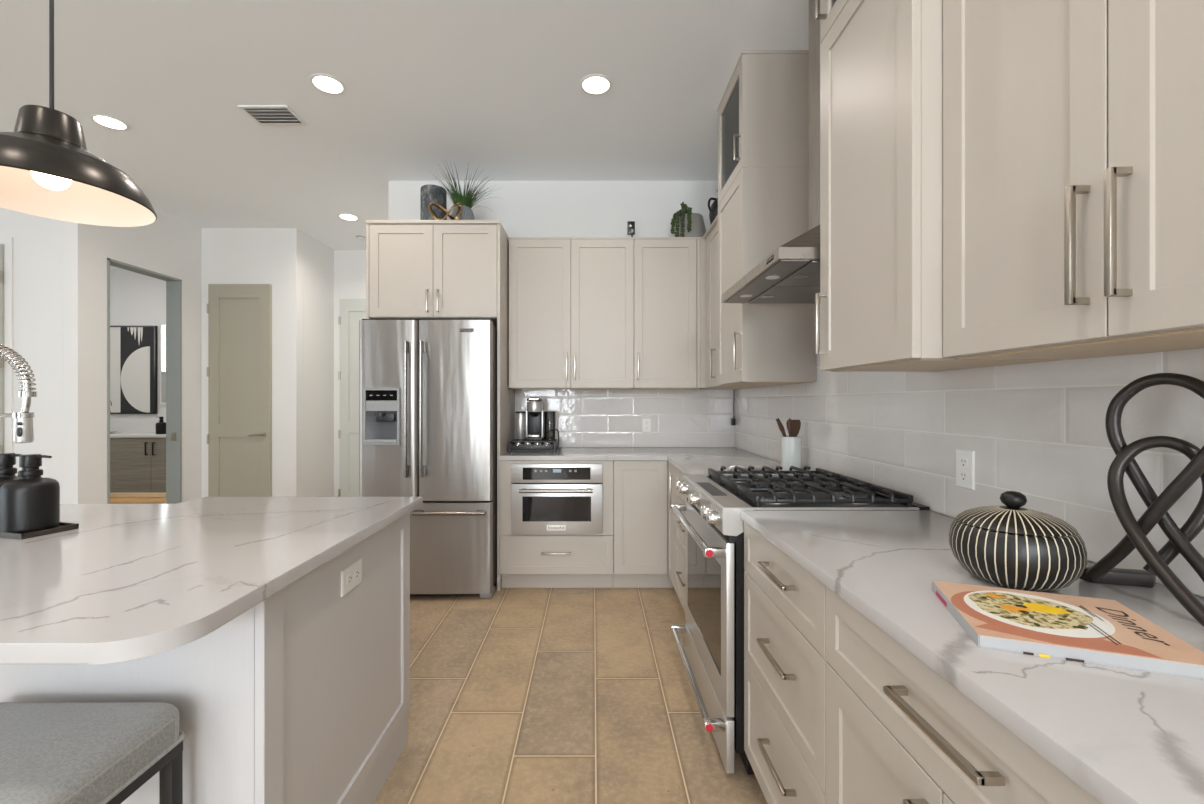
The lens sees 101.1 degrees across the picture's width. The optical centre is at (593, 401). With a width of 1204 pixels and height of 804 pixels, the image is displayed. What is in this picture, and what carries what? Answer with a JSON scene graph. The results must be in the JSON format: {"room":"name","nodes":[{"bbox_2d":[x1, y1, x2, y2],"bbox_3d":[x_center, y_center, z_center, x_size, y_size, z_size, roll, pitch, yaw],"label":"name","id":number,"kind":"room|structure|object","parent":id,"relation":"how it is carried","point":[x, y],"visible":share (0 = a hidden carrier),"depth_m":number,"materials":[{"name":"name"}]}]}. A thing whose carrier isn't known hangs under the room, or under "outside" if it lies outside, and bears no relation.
{"room":"kitchen","nodes":[
{"label":"kitchen","id":0,"kind":"room"},
{"bbox_2d":[0,207,61,503],"bbox_3d":[-6.660,-0.250,3.900,5.079,3.050,0.120,0,0,0],"label":"wall","id":1,"kind":"structure","parent":0,"point":[37,240],"depth_m":3.84,"materials":[{"name":"white paint"}]},
{"bbox_2d":[0,244,3,452],"bbox_3d":[-4.976,0.024,3.796,0.847,2.478,0.092,0,0,0],"label":"door","id":2,"kind":"structure","parent":1,"relation":"in","point":[1,245],"depth_m":3.82,"materials":[{"name":"grey paint"}]},
{"bbox_2d":[0,237,12,452],"bbox_3d":[-4.980,0.020,3.833,0.960,2.590,0.012,0,0,0],"label":"trim","id":3,"kind":"structure","parent":1,"relation":"attached to","point":[7,242],"depth_m":3.83,"materials":[{"name":"white paint"}]},
{"bbox_2d":[62,206,200,503],"bbox_3d":[-4.060,-0.250,4.444,0.120,3.050,1.209,0,0,0],"label":"wall","id":4,"kind":"structure","parent":0,"point":[170,245],"depth_m":4.02,"materials":[{"name":"white paint"}]},
{"bbox_2d":[107,258,181,503],"bbox_3d":[-4.060,0.045,4.435,0.136,2.460,0.730,0,0,0],"label":"door frame","id":5,"kind":"structure","parent":4,"relation":"attached to","point":[173,285],"depth_m":4.78,"materials":[{"name":"grey paint"}]},
{"bbox_2d":[110,270,165,496],"bbox_3d":[-5.761,-0.250,6.710,3.279,3.050,0.120,0,0,0],"label":"wall","id":6,"kind":"structure","parent":0,"point":[136,299],"depth_m":6.65,"materials":[{"name":"white paint"}]},
{"bbox_2d":[110,326,157,413],"bbox_3d":[-6.317,-0.430,6.630,0.925,1.180,0.035,0,0,0],"label":"wall art","id":7,"kind":"object","parent":6,"relation":"attached to","point":[133,349],"visible":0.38,"depth_m":6.62,"materials":[{"name":"multicoloured paper"}]},
{"bbox_2d":[110,430,165,491],"bbox_3d":[-5.825,0.744,6.359,1.870,0.742,0.579,0,0,0],"label":"bathroom vanity","id":8,"kind":"object","parent":6,"relation":"attached to","point":[137,459],"visible":0.43,"depth_m":6.10,"materials":[{"name":"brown wood"}]},
{"bbox_2d":[110,432,165,437],"bbox_3d":[-5.825,0.421,6.367,1.870,0.036,0.564,0,0,0],"label":"countertop","id":9,"kind":"structure","parent":8,"relation":"on","point":[114,434],"depth_m":6.09,"materials":[{"name":"white stone"}]},
{"bbox_2d":[156,417,165,433],"bbox_3d":[-5.430,0.293,6.220,0.110,0.218,0.110,0,0,32],"label":"soap dispenser","id":10,"kind":"object","parent":9,"relation":"on","point":[160,426],"visible":0.91,"depth_m":6.19,"materials":[{"name":"black plastic"}]},
{"bbox_2d":[160,324,165,404],"bbox_3d":[-5.375,-0.502,6.633,0.860,1.075,0.030,0,0,0],"label":"wall mirror","id":11,"kind":"object","parent":6,"relation":"attached to","point":[162,326],"visible":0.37,"depth_m":6.64,"materials":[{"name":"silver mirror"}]},
{"bbox_2d":[201,228,302,497],"bbox_3d":[-3.575,-0.250,5.110,1.090,3.050,0.120,0,0,0],"label":"wall","id":12,"kind":"structure","parent":0,"point":[273,256],"depth_m":5.05,"materials":[{"name":"white paint"}]},
{"bbox_2d":[207,284,271,496],"bbox_3d":[-3.596,0.034,5.006,0.632,2.458,0.092,0,0,0],"label":"door","id":13,"kind":"structure","parent":12,"relation":"in","point":[239,369],"depth_m":5.02,"materials":[{"name":"beige paint"}]},
{"bbox_2d":[303,232,333,496],"bbox_3d":[-3.090,-0.250,5.535,0.120,3.050,0.729,0,0,0],"label":"wall","id":14,"kind":"structure","parent":0,"point":[318,258],"depth_m":5.43,"materials":[{"name":"white paint"}]},
{"bbox_2d":[334,250,365,496],"bbox_3d":[-2.337,-0.250,5.840,1.385,3.050,0.120,0,0,0],"label":"wall","id":15,"kind":"structure","parent":0,"point":[349,265],"depth_m":5.78,"materials":[{"name":"white paint"}]},
{"bbox_2d":[338,299,365,496],"bbox_3d":[-2.543,0.034,5.736,0.827,2.458,0.092,0,0,0],"label":"door","id":16,"kind":"structure","parent":15,"relation":"in","point":[352,311],"depth_m":5.74,"materials":[{"name":"grey paint"}]},
{"bbox_2d":[0,0,808,269],"bbox_3d":[-4.150,-1.825,0.800,10.900,0.100,12.400,0,0,0],"label":"ceiling","id":17,"kind":"structure","parent":0,"point":[492,87],"depth_m":2.82,"materials":[{"name":"white paint"}]},
{"bbox_2d":[0,0,156,226],"bbox_3d":[-1.390,-1.147,1.270,0.406,1.254,0.406,0,0,0],"label":"pendant lamp","id":18,"kind":"object","parent":17,"relation":"hanging from","point":[47,169],"visible":1,"depth_m":1.27,"materials":[{"name":"brown metal"}]},
{"bbox_2d":[90,114,129,130],"bbox_3d":[-3.066,-1.772,3.140,0.184,0.006,0.184,0,0,0],"label":"recessed light","id":19,"kind":"object","parent":17,"relation":"in","point":[103,120],"visible":1,"depth_m":3.14,"materials":[{"name":"white plastic"}]},
{"bbox_2d":[94,116,125,128],"bbox_3d":[-3.066,-1.773,3.140,0.147,0.002,0.147,0,0,0],"label":"diffuser","id":20,"kind":"object","parent":19,"relation":"attached to","point":[106,121],"depth_m":3.14,"materials":[{"name":"white plastic"}]},
{"bbox_2d":[237,105,307,125],"bbox_3d":[-1.980,-1.766,3.065,0.300,0.016,0.210,0,0,0],"label":"ceiling vent","id":21,"kind":"object","parent":17,"relation":"in","point":[264,115],"visible":1,"depth_m":3.06,"materials":[{"name":"white plastic"}]},
{"bbox_2d":[309,74,345,94],"bbox_3d":[-1.483,-1.772,2.765,0.184,0.006,0.184,0,0,0],"label":"recessed light","id":22,"kind":"object","parent":17,"relation":"in","point":[327,84],"visible":1,"depth_m":2.76,"materials":[{"name":"white plastic"}]},
{"bbox_2d":[313,76,342,92],"bbox_3d":[-1.483,-1.773,2.765,0.147,0.002,0.147,0,0,0],"label":"diffuser","id":23,"kind":"object","parent":22,"relation":"attached to","point":[325,84],"depth_m":2.76,"materials":[{"name":"white plastic"}]},
{"bbox_2d":[338,214,358,220],"bbox_3d":[-2.350,-1.772,4.750,0.184,0.006,0.184,0,0,0],"label":"recessed light","id":24,"kind":"object","parent":17,"relation":"in","point":[349,217],"visible":1,"depth_m":4.75,"materials":[{"name":"white plastic"}]},
{"bbox_2d":[340,215,356,219],"bbox_3d":[-2.350,-1.773,4.750,0.147,0.002,0.147,0,0,0],"label":"diffuser","id":25,"kind":"object","parent":24,"relation":"attached to","point":[345,217],"depth_m":4.75,"materials":[{"name":"white plastic"}]},
{"bbox_2d":[356,235,365,239],"bbox_3d":[-2.480,-1.758,5.300,0.114,0.031,0.114,0,0,0],"label":"smoke detector","id":26,"kind":"object","parent":17,"relation":"attached to","point":[360,237],"visible":0.81,"depth_m":5.26,"materials":[{"name":"white plastic"}]},
{"bbox_2d":[580,74,611,95],"bbox_3d":[0.014,-1.772,2.770,0.184,0.006,0.184,0,0,0],"label":"recessed light","id":27,"kind":"object","parent":17,"relation":"in","point":[595,84],"visible":1,"depth_m":2.77,"materials":[{"name":"white plastic"}]},
{"bbox_2d":[583,77,608,93],"bbox_3d":[0.014,-1.773,2.770,0.147,0.002,0.147,0,0,0],"label":"diffuser","id":28,"kind":"object","parent":27,"relation":"attached to","point":[591,85],"depth_m":2.77,"materials":[{"name":"white plastic"}]},
{"bbox_2d":[110,497,766,803],"bbox_3d":[-4.150,1.325,0.800,10.900,0.100,12.400,0,0,0],"label":"floor","id":29,"kind":"structure","parent":0,"point":[518,695],"depth_m":2.07,"materials":[{"name":"tile"}]},
{"bbox_2d":[0,702,184,803],"bbox_3d":[-1.022,0.928,0.800,0.413,0.694,0.406,0,0,0],"label":"bar stool","id":30,"kind":"object","parent":29,"relation":"on","point":[51,752],"visible":1,"depth_m":0.87,"materials":[{"name":"fabric"}]},
{"bbox_2d":[0,512,409,803],"bbox_3d":[-1.645,0.834,1.448,1.910,0.882,0.824,0,0,0],"label":"kitchen island","id":31,"kind":"object","parent":29,"relation":"on","point":[302,696],"visible":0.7,"depth_m":1.15,"materials":[{"name":"paint"}]},
{"bbox_2d":[0,497,422,664],"bbox_3d":[-1.651,0.377,1.315,1.998,0.032,1.149,0,0,0],"label":"island countertop","id":32,"kind":"structure","parent":31,"relation":"on","point":[133,581],"depth_m":1.09,"materials":[{"name":"stone"}]},
{"bbox_2d":[0,344,36,442],"bbox_3d":[-1.804,0.091,1.410,0.317,0.540,0.154,0,0,0],"label":"kitchen faucet","id":33,"kind":"object","parent":32,"relation":"on","point":[23,432],"visible":1,"depth_m":1.45,"materials":[{"name":"silver metal"}]},
{"bbox_2d":[0,522,78,538],"bbox_3d":[-1.604,0.354,1.389,0.250,0.014,0.118,0,0,16],"label":"soap tray","id":34,"kind":"object","parent":32,"relation":"on","point":[64,526],"visible":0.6,"depth_m":1.34,"materials":[{"name":"brown metal"}]},
{"bbox_2d":[0,453,22,487],"bbox_3d":[-1.668,0.250,1.402,0.110,0.208,0.110,0,0,-38],"label":"soap dispenser","id":35,"kind":"object","parent":34,"relation":"on","point":[7,460],"visible":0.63,"depth_m":1.39,"materials":[{"name":"black plastic"}]},
{"bbox_2d":[0,474,19,487],"bbox_3d":[-1.668,0.278,1.402,0.110,0.152,0.110,0,0,0],"label":"bottle","id":36,"kind":"object","parent":35,"relation":"on","point":[4,478],"depth_m":1.39,"materials":[{"name":"black plastic"}]},
{"bbox_2d":[0,454,59,533],"bbox_3d":[-1.560,0.250,1.372,0.110,0.208,0.110,0,0,-38],"label":"soap dispenser","id":37,"kind":"object","parent":34,"relation":"on","point":[31,502],"visible":0.99,"depth_m":1.34,"materials":[{"name":"black"}]},
{"bbox_2d":[341,558,361,596],"bbox_3d":[-0.695,0.503,1.425,0.007,0.072,0.116,0,0,0],"label":"wall outlet","id":38,"kind":"object","parent":31,"relation":"attached to","point":[351,576],"visible":1,"depth_m":1.41,"materials":[{"name":"white plastic"}]},
{"bbox_2d":[346,573,352,584],"bbox_3d":[-0.692,0.503,1.404,0.002,0.033,0.033,0,0,0],"label":"receptacle","id":39,"kind":"object","parent":38,"relation":"attached to","point":[349,576],"depth_m":1.40,"materials":[{"name":"grey plastic"}]},
{"bbox_2d":[354,568,359,579],"bbox_3d":[-0.692,0.503,1.446,0.002,0.033,0.033,0,0,0],"label":"receptacle","id":40,"kind":"object","parent":38,"relation":"attached to","point":[356,570],"depth_m":1.45,"materials":[{"name":"grey plastic"}]},
{"bbox_2d":[359,319,496,597],"bbox_3d":[-1.086,0.367,3.531,0.852,1.815,0.848,0,0,0],"label":"refrigerator","id":41,"kind":"object","parent":29,"relation":"on","point":[428,388],"visible":0.91,"depth_m":3.17,"materials":[{"name":"grey metal"}]},
{"bbox_2d":[366,220,514,590],"bbox_3d":[-1.083,0.024,3.636,0.906,2.502,0.657,0,0,0],"label":"tall cabinet","id":42,"kind":"object","parent":29,"relation":"on","point":[418,270],"visible":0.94,"depth_m":3.35,"materials":[{"name":"paint"}]},
{"bbox_2d":[420,184,446,219],"bbox_3d":[-1.140,-1.371,3.530,0.178,0.286,0.178,0,0,0],"label":"vase","id":43,"kind":"object","parent":42,"relation":"on","point":[429,193],"visible":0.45,"depth_m":3.45,"materials":[{"name":"ceramic"}]},
{"bbox_2d":[429,202,461,219],"bbox_3d":[-1.014,-1.300,3.394,0.215,0.142,0.081,0,0,0],"label":"ornament","id":44,"kind":"object","parent":42,"relation":"on","point":[459,205],"visible":0.91,"depth_m":3.39,"materials":[{"name":"gold metal"}]},
{"bbox_2d":[432,162,497,219],"bbox_3d":[-0.900,-1.449,3.533,0.480,0.443,0.478,0,0,-42],"label":"potted grass","id":45,"kind":"object","parent":42,"relation":"on","point":[467,202],"depth_m":3.48,"materials":[{"name":"green plant"}]},
{"bbox_2d":[500,460,612,587],"bbox_3d":[-0.248,0.833,3.623,0.763,0.884,0.664,0,0,0],"label":"base cabinet","id":46,"kind":"object","parent":29,"relation":"on","point":[526,560],"visible":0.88,"depth_m":3.33,"materials":[{"name":"paint"}]},
{"bbox_2d":[511,463,601,533],"bbox_3d":[-0.244,0.647,3.564,0.608,0.468,0.631,0,0,0],"label":"microwave oven","id":47,"kind":"object","parent":46,"relation":"in","point":[547,498],"visible":0.99,"depth_m":3.30,"materials":[{"name":"silver metal"}]},
{"bbox_2d":[613,460,672,587],"bbox_3d":[0.340,0.833,3.640,0.410,0.884,0.630,0,0,0],"label":"base cabinet","id":48,"kind":"object","parent":29,"relation":"on","point":[640,487],"visible":0.82,"depth_m":3.33,"materials":[{"name":"paint"}]},
{"bbox_2d":[668,462,686,611],"bbox_3d":[0.797,0.833,2.910,0.660,0.884,0.976,0,0,0],"label":"base cabinet","id":49,"kind":"object","parent":29,"relation":"on","point":[676,529],"visible":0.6,"depth_m":2.98,"materials":[{"name":"paint"}]},
{"bbox_2d":[500,439,808,474],"bbox_3d":[0.249,0.340,3.189,1.756,0.102,1.538,0,0,0],"label":"countertop","id":50,"kind":"structure","parent":49,"relation":"on","point":[689,460],"depth_m":3.34,"materials":[{"name":"stone"}]},
{"bbox_2d":[515,397,560,448],"bbox_3d":[-0.424,0.162,3.766,0.346,0.398,0.209,0,0,0],"label":"coffee machine","id":51,"kind":"object","parent":50,"relation":"on","point":[531,423],"visible":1,"depth_m":3.73,"materials":[{"name":"silver plastic"}]},
{"bbox_2d":[729,465,765,470],"bbox_3d":[0.822,0.347,2.620,0.209,0.025,0.132,0,0,0],"label":"spoon rest","id":52,"kind":"object","parent":50,"relation":"on","point":[756,468],"visible":0.63,"depth_m":2.62,"materials":[{"name":"silver metal"}]},
{"bbox_2d":[781,436,801,470],"bbox_3d":[1.040,0.271,2.600,0.100,0.180,0.100,0,0,0],"label":"utensil crock","id":53,"kind":"object","parent":50,"relation":"on","point":[791,447],"visible":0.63,"depth_m":2.56,"materials":[{"name":"white ceramic"}]},
{"bbox_2d":[776,418,786,436],"bbox_3d":[1.018,0.214,2.624,0.102,0.257,0.025,0,0,0],"label":"wooden paddle","id":54,"kind":"object","parent":53,"relation":"in","point":[781,427],"visible":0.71,"depth_m":2.62,"materials":[{"name":"brown wood"}]},
{"bbox_2d":[788,418,791,436],"bbox_3d":[1.027,0.213,2.578,0.029,0.259,0.027,0,0,0],"label":"wooden spoon","id":55,"kind":"object","parent":53,"relation":"in","point":[789,420],"visible":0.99,"depth_m":2.57,"materials":[{"name":"brown wood"}]},
{"bbox_2d":[786,420,800,436],"bbox_3d":[1.052,0.218,2.601,0.074,0.250,0.016,0,0,0],"label":"wooden spatula","id":56,"kind":"object","parent":53,"relation":"in","point":[796,424],"visible":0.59,"depth_m":2.60,"materials":[{"name":"brown wood"}]},
{"bbox_2d":[744,521,826,803],"bbox_3d":[0.797,0.833,1.360,0.660,0.884,0.576,0,0,0],"label":"base cabinet","id":57,"kind":"object","parent":29,"relation":"on","point":[785,661],"visible":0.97,"depth_m":1.30,"materials":[{"name":"paint"}]},
{"bbox_2d":[671,466,929,774],"bbox_3d":[0.750,0.790,2.035,0.751,0.970,0.758,0,0,0],"label":"range","id":58,"kind":"object","parent":29,"relation":"on","point":[712,657],"visible":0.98,"depth_m":1.79,"materials":[{"name":"silver metal"}]},
{"bbox_2d":[705,474,929,509],"bbox_3d":[0.830,0.365,2.035,0.590,0.028,0.758,0,0,0],"label":"cooktop","id":59,"kind":"object","parent":58,"relation":"in","point":[753,504],"depth_m":1.77,"materials":[{"name":"black metal"}]},
{"bbox_2d":[826,586,1100,803],"bbox_3d":[0.797,0.833,0.711,0.660,0.884,0.719,0,0,0],"label":"base cabinet","id":60,"kind":"object","parent":29,"relation":"on","point":[898,732],"visible":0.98,"depth_m":0.79,"materials":[{"name":"paint"}]},
{"bbox_3d":[0.814,0.833,0.029,0.626,0.884,0.639,0,0,0],"label":"base cabinet","id":61,"kind":"object","parent":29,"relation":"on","visible":0},
{"bbox_2d":[741,510,1203,803],"bbox_3d":[0.810,0.376,0.676,0.636,0.030,1.952,0,0,0],"label":"countertop","id":62,"kind":"structure","parent":61,"relation":"on","point":[1123,736],"depth_m":0.68,"materials":[{"name":"stone"}]},
{"bbox_2d":[949,491,1086,591],"bbox_3d":[0.848,0.270,1.000,0.212,0.180,0.212,0,0,0],"label":"lidded pot","id":63,"kind":"object","parent":62,"relation":"on","point":[1013,546],"visible":1,"depth_m":0.93,"materials":[{"name":"black ceramic"}]},
{"bbox_2d":[932,581,1203,679],"bbox_3d":[0.733,0.351,0.791,0.269,0.019,0.237,0,0,21],"label":"cookbook","id":64,"kind":"object","parent":62,"relation":"on","point":[1105,632],"visible":1,"depth_m":0.74,"materials":[{"name":"orange paper"}]},
{"bbox_2d":[1066,658,1083,662],"bbox_3d":[0.670,0.359,0.688,0.020,0.004,0.001,0,0,21],"label":"print","id":65,"kind":"object","parent":64,"relation":"on","point":[1069,659],"depth_m":0.69,"materials":[{"name":"brown"}]},
{"bbox_2d":[1079,373,1203,626],"bbox_3d":[1.027,0.154,0.832,0.140,0.414,0.348,0,0,10],"label":"knot sculpture","id":66,"kind":"object","parent":62,"relation":"on","point":[1103,571],"visible":1,"depth_m":0.90,"materials":[{"name":"brown metal"}]},
{"bbox_2d":[451,205,473,219],"bbox_3d":[-0.934,-1.308,3.540,0.161,0.160,0.161,0,0,0],"label":"pot","id":67,"kind":"object","parent":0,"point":[466,212],"depth_m":3.48,"materials":[{"name":"grey ceramic"}]},
{"bbox_2d":[389,181,735,447],"bbox_3d":[-0.253,-0.250,4.045,2.783,3.050,0.150,0,0,0],"label":"wall","id":68,"kind":"structure","parent":0,"point":[523,208],"depth_m":3.97,"materials":[{"name":"white paint"}]},
{"bbox_2d":[508,237,633,388],"bbox_3d":[-0.163,-0.653,3.775,0.918,1.107,0.367,0,0,0],"label":"upper cabinet","id":69,"kind":"object","parent":68,"relation":"attached to","point":[571,299],"visible":1,"depth_m":3.63,"materials":[{"name":"paint"}]},
{"bbox_2d":[627,221,634,236],"bbox_3d":[0.282,-1.278,3.700,0.059,0.140,0.048,0,0,0],"label":"security camera","id":70,"kind":"object","parent":69,"relation":"on","point":[630,224],"visible":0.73,"depth_m":3.69,"materials":[{"name":"black plastic"}]},
{"bbox_2d":[515,389,734,446],"bbox_3d":[0.250,0.108,3.964,1.756,0.505,0.010,0,0,0],"label":"backsplash","id":71,"kind":"structure","parent":68,"relation":"attached to","point":[583,417],"depth_m":3.96,"materials":[{"name":"tile"}]},
{"bbox_2d":[642,418,650,432],"bbox_3d":[0.425,0.187,3.955,0.072,0.116,0.007,0,0,0],"label":"wall outlet","id":72,"kind":"object","parent":71,"relation":"attached to","point":[646,422],"visible":1,"depth_m":3.95,"materials":[{"name":"white plastic"}]},
{"bbox_2d":[632,237,700,388],"bbox_3d":[0.541,-0.653,3.775,0.488,1.107,0.367,0,0,0],"label":"upper cabinet","id":73,"kind":"object","parent":68,"relation":"attached to","point":[667,270],"visible":0.98,"depth_m":3.63,"materials":[{"name":"paint"}]},
{"bbox_2d":[671,202,705,236],"bbox_3d":[0.731,-1.362,3.768,0.273,0.309,0.236,0,0,-40],"label":"potted succulent","id":74,"kind":"object","parent":73,"relation":"on","point":[689,224],"visible":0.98,"depth_m":3.69,"materials":[{"name":"green plant"}]},
{"bbox_2d":[678,213,705,236],"bbox_3d":[0.745,-1.311,3.780,0.236,0.206,0.236,0,0,0],"label":"pot","id":75,"kind":"object","parent":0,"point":[698,229],"depth_m":3.68,"materials":[{"name":"white ceramic"}]},
{"bbox_2d":[738,448,1203,597],"bbox_3d":[1.210,-0.250,-0.540,0.140,3.050,9.320,0,0,0],"label":"wall","id":76,"kind":"structure","parent":0,"point":[738,448],"depth_m":1.14,"materials":[{"name":"white tile"}]},
{"bbox_2d":[699,215,777,388],"bbox_3d":[0.957,-0.653,3.480,0.341,1.107,0.956,0,0,0],"label":"upper cabinet","id":77,"kind":"object","parent":76,"relation":"attached to","point":[709,241],"visible":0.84,"depth_m":3.50,"materials":[{"name":"paint"}]},
{"bbox_2d":[708,189,717,223],"bbox_3d":[0.925,-1.378,3.500,0.212,0.340,0.212,0,0,26],"label":"jug","id":78,"kind":"object","parent":77,"relation":"on","point":[713,209],"visible":0.3,"depth_m":3.46,"materials":[{"name":"black ceramic"}]},
{"bbox_2d":[731,389,734,424],"bbox_3d":[1.107,0.043,3.925,0.030,0.284,0.030,0,0,0],"label":"power cord","id":79,"kind":"object","parent":77,"relation":"hanging from","point":[733,418],"visible":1,"depth_m":3.92,"materials":[{"name":"black plastic"}]},
{"bbox_2d":[717,51,815,384],"bbox_3d":[0.922,-0.937,2.749,0.409,1.674,0.500,0,0,0],"label":"upper cabinet","id":80,"kind":"object","parent":76,"relation":"attached to","point":[763,109],"visible":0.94,"depth_m":2.50,"materials":[{"name":"paint"}]},
{"bbox_2d":[722,0,820,302],"bbox_3d":[0.874,-1.124,2.040,0.506,1.300,0.746,0,0,0],"label":"range hood","id":81,"kind":"object","parent":76,"relation":"attached to","point":[790,273],"visible":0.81,"depth_m":2.09,"materials":[{"name":"silver metal"}]},
{"bbox_2d":[766,276,779,279],"bbox_3d":[0.688,-0.478,1.900,0.052,0.002,0.052,0,0,0],"label":"lamp","id":82,"kind":"object","parent":81,"relation":"on","point":[767,277],"depth_m":1.90,"materials":[{"name":"white plastic"}]},
{"bbox_2d":[815,0,1057,371],"bbox_3d":[0.922,-0.937,1.405,0.409,1.674,0.478,0,0,0],"label":"upper cabinet","id":83,"kind":"object","parent":76,"relation":"attached to","point":[881,293],"visible":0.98,"depth_m":1.31,"materials":[{"name":"paint"}]},
{"bbox_2d":[735,303,1203,596],"bbox_3d":[1.134,-0.457,1.829,0.011,1.636,4.258,0,0,0],"label":"backsplash","id":84,"kind":"structure","parent":76,"relation":"attached to","point":[1037,430],"depth_m":1.35,"materials":[{"name":"tile"}]},
{"bbox_2d":[956,449,974,489],"bbox_3d":[1.124,0.203,1.500,0.007,0.116,0.072,0,0,0],"label":"wall outlet","id":85,"kind":"object","parent":84,"relation":"attached to","point":[965,459],"visible":1,"depth_m":1.49,"materials":[{"name":"white plastic"}]},
{"bbox_2d":[959,457,967,467],"bbox_3d":[1.122,0.182,1.500,0.002,0.033,0.033,0,0,0],"label":"receptacle","id":86,"kind":"object","parent":85,"relation":"attached to","point":[963,461],"depth_m":1.50,"materials":[{"name":"grey plastic"}]},
{"bbox_2d":[959,470,967,480],"bbox_3d":[1.122,0.224,1.500,0.002,0.033,0.033,0,0,0],"label":"receptacle","id":87,"kind":"object","parent":85,"relation":"attached to","point":[963,474],"depth_m":1.50,"materials":[{"name":"grey plastic"}]},
{"bbox_2d":[943,0,1203,359],"bbox_3d":[0.957,-0.937,0.788,0.341,1.676,0.752,0,0,0],"label":"upper cabinet","id":88,"kind":"object","parent":76,"relation":"attached to","point":[1073,130],"visible":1,"depth_m":0.86,"materials":[{"name":"paint"}]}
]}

